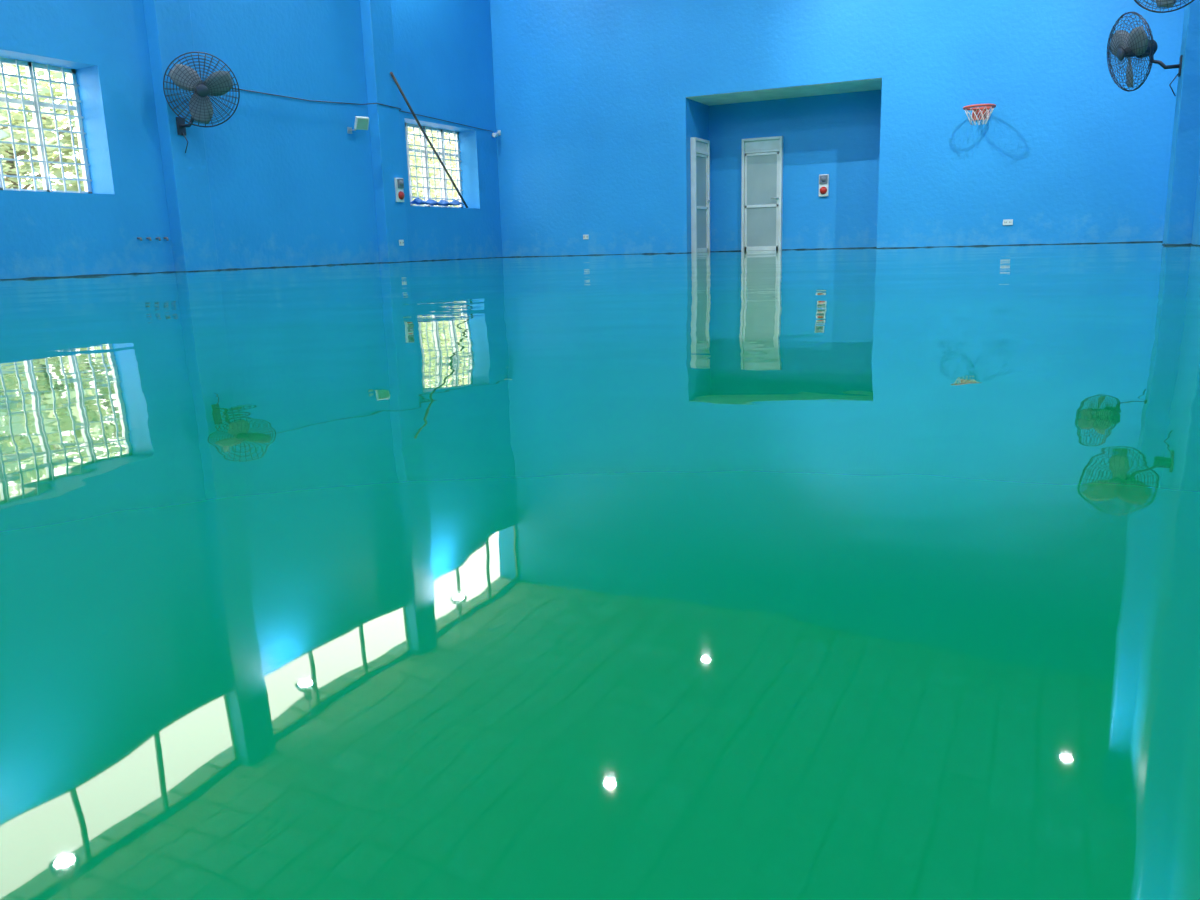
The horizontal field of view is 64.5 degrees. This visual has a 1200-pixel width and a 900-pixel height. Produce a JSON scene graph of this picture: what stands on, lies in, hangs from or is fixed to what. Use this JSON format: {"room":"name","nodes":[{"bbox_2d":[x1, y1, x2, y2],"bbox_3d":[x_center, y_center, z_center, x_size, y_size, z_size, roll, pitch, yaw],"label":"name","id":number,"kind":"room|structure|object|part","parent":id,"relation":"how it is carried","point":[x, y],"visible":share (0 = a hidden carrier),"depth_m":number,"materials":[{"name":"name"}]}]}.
{"room":"indoor sports hall","nodes":[
{"label":"indoor sports hall","id":0,"kind":"room"},
{"bbox_2d":[0,0,501,278],"bbox_3d":[-6.699,-5.477,10.408,0.500,7.380,20.500,4,13,26],"label":"wall","id":1,"kind":"structure","parent":0,"point":[289,184],"depth_m":13.78,"materials":[{"name":"blue paint"}]},
{"bbox_2d":[0,57,91,192],"bbox_3d":[-6.866,-3.675,10.734,0.100,1.490,2.260,4,13,26],"label":"window","id":2,"kind":"structure","parent":1,"relation":"in","point":[34,102],"depth_m":11.25,"materials":[{"name":"white paint"}]},
{"bbox_2d":[137,237,168,240],"bbox_3d":[-5.729,-2.707,12.192,0.073,0.048,0.428,4,13,26],"label":"pipe stub","id":3,"kind":"object","parent":1,"relation":"attached to","point":[140,238],"visible":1,"depth_m":12.14,"materials":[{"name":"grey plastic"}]},
{"bbox_2d":[143,0,218,270],"bbox_3d":[-5.515,-5.933,12.012,0.220,7.270,0.550,4,13,26],"label":"pilaster","id":4,"kind":"object","parent":1,"relation":"attached to","point":[168,22],"visible":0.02,"depth_m":12.31,"materials":[{"name":"blue paint"}]},
{"bbox_2d":[163,52,239,152],"bbox_3d":[-5.010,-4.396,12.042,0.858,1.171,0.501,-3,12,-5],"label":"wall fan","id":5,"kind":"object","parent":4,"relation":"attached to","point":[218,83],"visible":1,"depth_m":11.95,"materials":[{"name":"metal"}]},
{"bbox_3d":[-5.251,-4.229,12.202,0.361,0.790,0.143,0,12,9],"label":"arm","id":6,"kind":"part","parent":5,"relation":"part of","materials":[{"name":"metal"}]},
{"bbox_3d":[-5.044,-4.565,12.035,0.190,0.190,0.425,-7,26,-22],"label":"motor","id":7,"kind":"part","parent":5,"relation":"part of","materials":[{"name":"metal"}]},
{"bbox_2d":[0,257,502,279],"bbox_3d":[-6.308,-1.988,10.957,0.234,0.036,20.000,4,13,26],"label":"baseboard","id":8,"kind":"structure","parent":1,"relation":"attached to","point":[489,257],"depth_m":12.94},
{"bbox_2d":[347,116,368,133],"bbox_3d":[-3.889,-5.242,15.335,0.323,0.249,0.247,4,13,26],"label":"light","id":9,"kind":"object","parent":1,"relation":"attached to","point":[361,123],"visible":1,"depth_m":15.29,"materials":[{"name":"white paint"}]},
{"bbox_2d":[231,88,492,131],"bbox_3d":[-3.720,-5.633,15.702,0.210,0.165,7.552,4,13,26],"label":"cable","id":10,"kind":"object","parent":1,"relation":"attached to","point":[231,88],"visible":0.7,"depth_m":15.35,"materials":[{"name":"rubber"}]},
{"bbox_2d":[360,0,408,261],"bbox_3d":[-3.667,-6.785,15.721,0.220,7.270,0.570,4,13,26],"label":"pilaster","id":11,"kind":"object","parent":1,"relation":"attached to","point":[376,15],"visible":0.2,"depth_m":15.89,"materials":[{"name":"blue paint"}]},
{"bbox_2d":[394,178,403,201],"bbox_3d":[-3.406,-4.444,16.247,0.110,0.400,0.180,4,13,26],"label":"fire alarm","id":12,"kind":"object","parent":11,"relation":"attached to","point":[399,182],"visible":1,"depth_m":16.21,"materials":[{"name":"white paint"}]},
{"bbox_2d":[399,240,403,245],"bbox_3d":[-3.432,-3.583,16.435,0.017,0.100,0.120,4,13,26],"label":"wall socket","id":13,"kind":"object","parent":11,"relation":"attached to","point":[401,242],"visible":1,"depth_m":16.43,"materials":[{"name":"white paint"}]},
{"bbox_2d":[390,72,467,207],"bbox_3d":[-3.051,-5.517,17.226,0.077,2.149,2.546,3,13,19],"label":"bamboo pole","id":14,"kind":"object","parent":1,"relation":"attached to","point":[391,73],"visible":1,"depth_m":17.05,"materials":[{"name":"black"}]},
{"bbox_2d":[405,123,462,207],"bbox_3d":[-3.279,-5.328,17.934,0.100,1.490,2.265,4,13,26],"label":"window","id":15,"kind":"structure","parent":1,"relation":"in","point":[424,151],"depth_m":18.08,"materials":[{"name":"white paint"}]},
{"bbox_2d":[410,198,463,205],"bbox_3d":[-3.058,-4.652,17.852,0.278,0.131,1.411,4,13,26],"label":"folded cloth","id":16,"kind":"object","parent":1,"relation":"on","point":[417,201],"visible":0.99,"depth_m":17.66,"materials":[{"name":"blue fabric"}]},
{"bbox_2d":[0,242,1199,899],"bbox_3d":[-0.844,-1.661,9.080,12.690,0.150,21.750,4,13,26],"label":"floor","id":17,"kind":"structure","parent":0,"point":[852,573],"depth_m":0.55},
{"bbox_2d":[490,0,1184,256],"bbox_3d":[3.444,-7.216,17.132,12.690,7.380,1.450,4,13,26],"label":"wall","id":18,"kind":"structure","parent":0,"point":[595,118],"depth_m":16.56,"materials":[{"name":"blue paint"}]},
{"bbox_2d":[492,130,500,136],"bbox_3d":[-2.077,-6.359,19.117,0.090,0.160,0.236,4,13,26],"label":"security camera","id":19,"kind":"object","parent":18,"relation":"attached to","point":[498,133],"visible":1,"depth_m":19.08,"materials":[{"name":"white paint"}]},
{"bbox_2d":[690,137,709,252],"bbox_3d":[1.937,-4.881,18.299,0.100,2.110,0.800,4,13,26],"label":"frame","id":20,"kind":"object","parent":18,"relation":"attached to","point":[693,140],"visible":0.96,"depth_m":18.03,"materials":[{"name":"white paint"}]},
{"bbox_2d":[696,141,707,252],"bbox_3d":[1.945,-4.856,18.300,0.038,2.059,0.700,4,13,26],"label":"leaf","id":21,"kind":"object","parent":18,"relation":"attached to","point":[701,160],"visible":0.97,"depth_m":18.35,"materials":[{"name":"white paint"}]},
{"bbox_2d":[744,139,778,250],"bbox_3d":[3.124,-4.901,18.352,0.690,2.059,0.038,4,13,26],"label":"leaf","id":22,"kind":"object","parent":18,"relation":"attached to","point":[761,169],"visible":0.84,"depth_m":18.35,"materials":[{"name":"white paint"}]},
{"bbox_2d":[741,136,782,250],"bbox_3d":[3.127,-4.927,18.355,0.790,2.110,0.100,4,13,26],"label":"frame","id":23,"kind":"object","parent":18,"relation":"attached to","point":[780,149],"visible":0.9,"depth_m":18.25,"materials":[{"name":"white paint"}]},
{"bbox_2d":[686,78,881,105],"bbox_3d":[3.420,-6.518,17.201,3.500,0.112,1.230,4,13,26],"label":"ceiling","id":24,"kind":"structure","parent":18,"relation":"attached to","point":[876,83],"depth_m":17.15,"materials":[{"name":"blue paint"}]},
{"bbox_2d":[819,174,828,196],"bbox_3d":[4.188,-4.959,17.815,0.180,0.400,0.110,4,13,26],"label":"fire alarm","id":25,"kind":"object","parent":18,"relation":"attached to","point":[824,178],"visible":1,"depth_m":17.80,"materials":[{"name":"white paint"}]},
{"bbox_2d":[512,241,1161,256],"bbox_3d":[3.589,-3.733,17.743,11.890,0.035,1.284,4,13,26],"label":"baseboard","id":26,"kind":"structure","parent":18,"relation":"attached to","point":[1133,241],"depth_m":17.71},
{"bbox_2d":[963,104,995,124],"bbox_3d":[6.030,-5.330,15.113,0.500,0.302,0.590,4,13,26],"label":"basketball hoop","id":27,"kind":"object","parent":18,"relation":"attached to","point":[980,113],"visible":1,"depth_m":15.15,"materials":[{"name":"orange paint"}]},
{"bbox_3d":[6.152,-5.436,15.350,0.260,0.200,0.025,4,13,26],"label":"mounting plate","id":28,"kind":"part","parent":27,"relation":"part of","materials":[{"name":"orange paint"}]},
{"bbox_2d":[1003,219,1012,224],"bbox_3d":[6.652,-3.713,15.501,0.150,0.090,0.017,4,13,26],"label":"wall socket","id":29,"kind":"object","parent":18,"relation":"attached to","point":[1009,221],"visible":1,"depth_m":15.49,"materials":[{"name":"white paint"}]},
{"bbox_2d":[1191,161,1199,244],"bbox_3d":[4.352,-4.651,5.093,0.300,7.380,20.500,4,13,26],"label":"wall","id":30,"kind":"structure","parent":0,"point":[1196,222],"depth_m":10.81,"materials":[{"name":"blue paint"}]},
{"bbox_2d":[1134,0,1193,12],"bbox_3d":[5.992,-4.927,9.924,0.937,1.103,0.473,9,16,42],"label":"wall fan","id":31,"kind":"object","parent":30,"relation":"attached to","point":[1160,3],"visible":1,"depth_m":10.03,"materials":[{"name":"metal"}]},
{"bbox_2d":[1162,241,1199,245],"bbox_3d":[4.181,-1.204,5.913,0.284,0.036,20.000,4,13,26],"label":"baseboard","id":32,"kind":"structure","parent":30,"relation":"attached to","point":[1162,241],"depth_m":11.16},
{"bbox_2d":[1163,0,1199,243],"bbox_3d":[6.839,-5.999,10.668,0.270,7.270,0.570,4,13,26],"label":"pilaster","id":33,"kind":"object","parent":30,"relation":"attached to","point":[1185,151],"visible":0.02,"depth_m":10.97,"materials":[{"name":"blue paint"}]},
{"bbox_2d":[1107,12,1182,95],"bbox_3d":[6.358,-4.674,11.284,0.540,0.995,0.923,-9,14,-29],"label":"wall fan","id":34,"kind":"object","parent":33,"relation":"attached to","point":[1137,44],"visible":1,"depth_m":11.25,"materials":[{"name":"metal"}]},
{"bbox_3d":[6.393,-4.755,11.317,0.425,0.190,0.190,-12,12,1],"label":"motor","id":35,"kind":"part","parent":34,"relation":"part of","materials":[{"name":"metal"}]},
{"bbox_3d":[6.618,-4.461,11.194,0.160,0.602,0.431,-12,16,-40],"label":"arm","id":36,"kind":"part","parent":34,"relation":"part of","materials":[{"name":"metal"}]},
{"label":"outside","id":37,"kind":"structure","parent":0,"visible":0},
{"bbox_3d":[-14.579,-4.153,23.134,24.500,0.180,55.000,4,13,26],"label":"ground","id":38,"kind":"structure","parent":37,"visible":0},
{"bbox_2d":[0,85,9,174],"bbox_3d":[-11.220,-4.916,14.380,4.093,4.979,4.216,4,13,26],"label":"tree","id":39,"kind":"object","parent":38,"relation":"on","point":[3,134],"visible":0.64,"depth_m":15.07,"materials":[{"name":"green plant"}]},
{"bbox_2d":[0,63,84,191],"bbox_3d":[-11.478,-5.741,18.346,4.289,4.938,4.106,4,13,26],"label":"window glass","id":40,"kind":"object","parent":38,"relation":"on","point":[17,118],"visible":0.38,"depth_m":18.00,"materials":[{"name":"clear glass"}]},
{"bbox_2d":[54,76,84,190],"bbox_3d":[-9.377,-6.253,20.357,4.172,4.975,4.134,4,13,26],"label":"tree","id":41,"kind":"object","parent":38,"relation":"on","point":[66,151],"visible":0.02,"depth_m":19.30,"materials":[{"name":"green plant"}]},
{"bbox_2d":[408,127,455,205],"bbox_3d":[-6.240,-7.925,27.813,4.161,4.930,4.235,4,13,26],"label":"tree","id":42,"kind":"object","parent":38,"relation":"on","point":[417,141],"visible":0.09,"depth_m":27.51,"materials":[{"name":"green plant"}]},
{"bbox_2d":[408,129,457,206],"bbox_3d":[-5.822,-8.834,31.938,4.051,4.948,4.169,4,13,26],"label":"tree","id":43,"kind":"object","parent":38,"relation":"on","point":[445,134],"visible":0.09,"depth_m":31.14,"materials":[{"name":"green plant"}]},
{"bbox_2d":[412,136,455,199],"bbox_3d":[-5.884,-9.794,36.351,4.158,4.973,4.136,4,13,26],"label":"tree","id":44,"kind":"object","parent":38,"relation":"on","point":[452,136],"visible":0.02,"depth_m":35.32,"materials":[{"name":"green plant"}]}
]}

